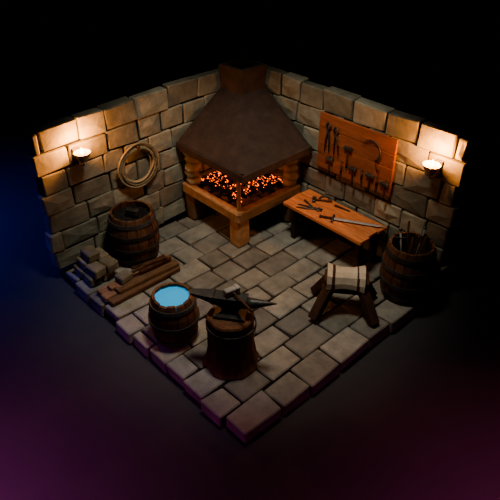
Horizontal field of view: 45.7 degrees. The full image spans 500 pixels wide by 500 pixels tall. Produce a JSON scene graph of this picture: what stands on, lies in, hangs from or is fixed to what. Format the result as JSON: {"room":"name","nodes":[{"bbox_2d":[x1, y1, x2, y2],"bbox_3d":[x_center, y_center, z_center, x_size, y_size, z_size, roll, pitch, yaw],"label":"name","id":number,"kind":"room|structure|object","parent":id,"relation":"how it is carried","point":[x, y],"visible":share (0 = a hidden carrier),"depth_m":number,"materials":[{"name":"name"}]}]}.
{"room":"metal workshop","nodes":[
{"label":"metal workshop","id":0,"kind":"room"},
{"bbox_2d":[25,65,220,268],"bbox_3d":[-1.680,-1.500,9.955,4.044,2.476,0.308,-28,44,-34],"label":"wall","id":1,"kind":"structure","parent":0,"point":[76,201],"depth_m":9.36,"materials":[{"name":"stone"}]},
{"bbox_2d":[71,147,90,165],"bbox_3d":[-2.466,-1.357,8.668,0.244,0.333,0.350,-28,44,-34],"label":"wall lamp","id":2,"kind":"object","parent":1,"relation":"attached to","point":[79,156],"visible":1,"depth_m":8.64,"materials":[{"name":"metal"}]},
{"bbox_2d":[117,142,159,188],"bbox_3d":[-1.803,-1.370,9.572,0.800,0.788,0.175,-28,44,-34],"label":"rope coil","id":3,"kind":"object","parent":1,"relation":"attached to","point":[144,146],"visible":1,"depth_m":9.56,"materials":[{"name":"brown fabric"}]},
{"bbox_2d":[60,204,436,442],"bbox_3d":[-0.086,0.496,9.468,4.205,0.261,4.553,-28,44,-34],"label":"floor","id":4,"kind":"structure","parent":0,"point":[299,355],"depth_m":8.72,"materials":[{"name":"stone"}]},
{"bbox_2d":[73,245,118,286],"bbox_3d":[-2.415,0.197,9.271,0.498,0.464,0.632,-28,44,-34],"label":"pile","id":5,"kind":"object","parent":4,"relation":"on","point":[95,265],"visible":1,"depth_m":9.15,"materials":[{"name":"stone"}]},
{"bbox_2d":[107,200,159,266],"bbox_3d":[-1.880,-0.284,9.593,0.825,0.886,0.825,-28,44,-34],"label":"wooden barrel","id":6,"kind":"object","parent":4,"relation":"on","point":[132,230],"visible":0.99,"depth_m":9.36,"materials":[{"name":"brown wood"}]},
{"bbox_2d":[96,255,179,306],"bbox_3d":[-1.696,0.433,9.206,1.361,0.148,0.478,-28,44,-34],"label":"planks","id":7,"kind":"object","parent":4,"relation":"on","point":[114,293],"visible":0.94,"depth_m":9.04,"materials":[{"name":"brown wood"}]},
{"bbox_2d":[115,269,132,284],"bbox_3d":[-1.917,0.399,9.014,0.185,0.125,0.247,23,41,29],"label":"stone block","id":8,"kind":"object","parent":7,"relation":"on","point":[122,277],"visible":1,"depth_m":8.95,"materials":[{"name":"grey stone"}]},
{"bbox_2d":[131,254,170,272],"bbox_3d":[-1.545,0.208,9.245,0.710,0.141,0.201,-23,41,-28],"label":"sticks","id":9,"kind":"object","parent":7,"relation":"on","point":[152,263],"visible":1,"depth_m":9.18,"materials":[{"name":"brown wood"}]},
{"bbox_2d":[148,282,199,347],"bbox_3d":[-1.038,0.882,8.084,0.701,0.730,0.701,-28,44,-34],"label":"barrel","id":10,"kind":"object","parent":4,"relation":"on","point":[173,314],"visible":0.94,"depth_m":7.87,"materials":[{"name":"brown wood"}]},
{"bbox_2d":[202,305,258,379],"bbox_3d":[-0.248,1.122,7.698,0.772,0.785,0.746,-28,44,-34],"label":"tree stump","id":11,"kind":"object","parent":4,"relation":"on","point":[231,353],"visible":0.81,"depth_m":7.49,"materials":[{"name":"brown wood"}]},
{"bbox_2d":[190,288,276,322],"bbox_3d":[-0.201,0.689,7.372,1.080,0.300,0.260,6,36,9],"label":"anvil","id":12,"kind":"object","parent":11,"relation":"on","point":[230,308],"visible":0.95,"depth_m":7.31,"materials":[{"name":"metal"}]},
{"bbox_2d":[223,284,252,312],"bbox_3d":[-0.114,0.600,7.143,0.202,0.102,0.511,-21,40,-26],"label":"hammer","id":13,"kind":"object","parent":12,"relation":"on","point":[235,289],"visible":1,"depth_m":7.23,"materials":[{"name":"metal"}]},
{"bbox_2d":[176,56,311,247],"bbox_3d":[-0.108,-1.618,10.010,1.571,2.580,1.675,-28,44,-34],"label":"forge","id":14,"kind":"object","parent":4,"relation":"on","point":[242,133],"visible":1,"depth_m":9.83,"materials":[{"name":"brown metal"}]},
{"bbox_2d":[283,189,386,266],"bbox_3d":[1.340,-0.326,9.757,0.664,0.765,1.673,-28,44,-34],"label":"workbench","id":15,"kind":"object","parent":4,"relation":"on","point":[353,226],"visible":0.99,"depth_m":9.51,"materials":[{"name":"brown wood"}]},
{"bbox_2d":[308,262,378,325],"bbox_3d":[1.372,0.539,8.529,1.012,0.772,0.804,4,36,6],"label":"sawhorse","id":16,"kind":"object","parent":4,"relation":"on","point":[336,279],"visible":1,"depth_m":8.34,"materials":[{"name":"brown wood"}]},
{"bbox_2d":[379,221,436,304],"bbox_3d":[2.337,0.163,8.724,0.795,1.163,0.795,-28,44,-34],"label":"wooden barrel","id":17,"kind":"object","parent":4,"relation":"on","point":[406,275],"visible":1,"depth_m":8.55,"materials":[{"name":"brown wood"}]},
{"bbox_2d":[0,0,499,499],"bbox_3d":[-0.106,-0.996,11.863,60.000,0.100,60.000,-28,44,-34],"label":"ground","id":18,"kind":"structure","parent":0,"point":[85,414],"depth_m":8.81,"materials":[{"name":"grey stone"}]},
{"bbox_2d":[265,65,475,287],"bbox_3d":[1.397,-1.427,9.834,0.312,2.495,4.620,-28,44,-34],"label":"wall","id":19,"kind":"structure","parent":0,"point":[418,199],"depth_m":8.88,"materials":[{"name":"stone"}]},
{"bbox_2d":[317,111,398,200],"bbox_3d":[1.597,-1.451,9.162,0.111,1.015,1.470,-28,44,-34],"label":"board","id":20,"kind":"object","parent":19,"relation":"attached to","point":[364,156],"visible":1,"depth_m":9.09,"materials":[{"name":"brown wood"}]},
{"bbox_2d":[423,158,443,178],"bbox_3d":[2.493,-1.096,8.092,0.350,0.333,0.244,-28,44,-34],"label":"wall lamp","id":21,"kind":"object","parent":19,"relation":"attached to","point":[431,168],"visible":1,"depth_m":8.07,"materials":[{"name":"metal"}]}
]}

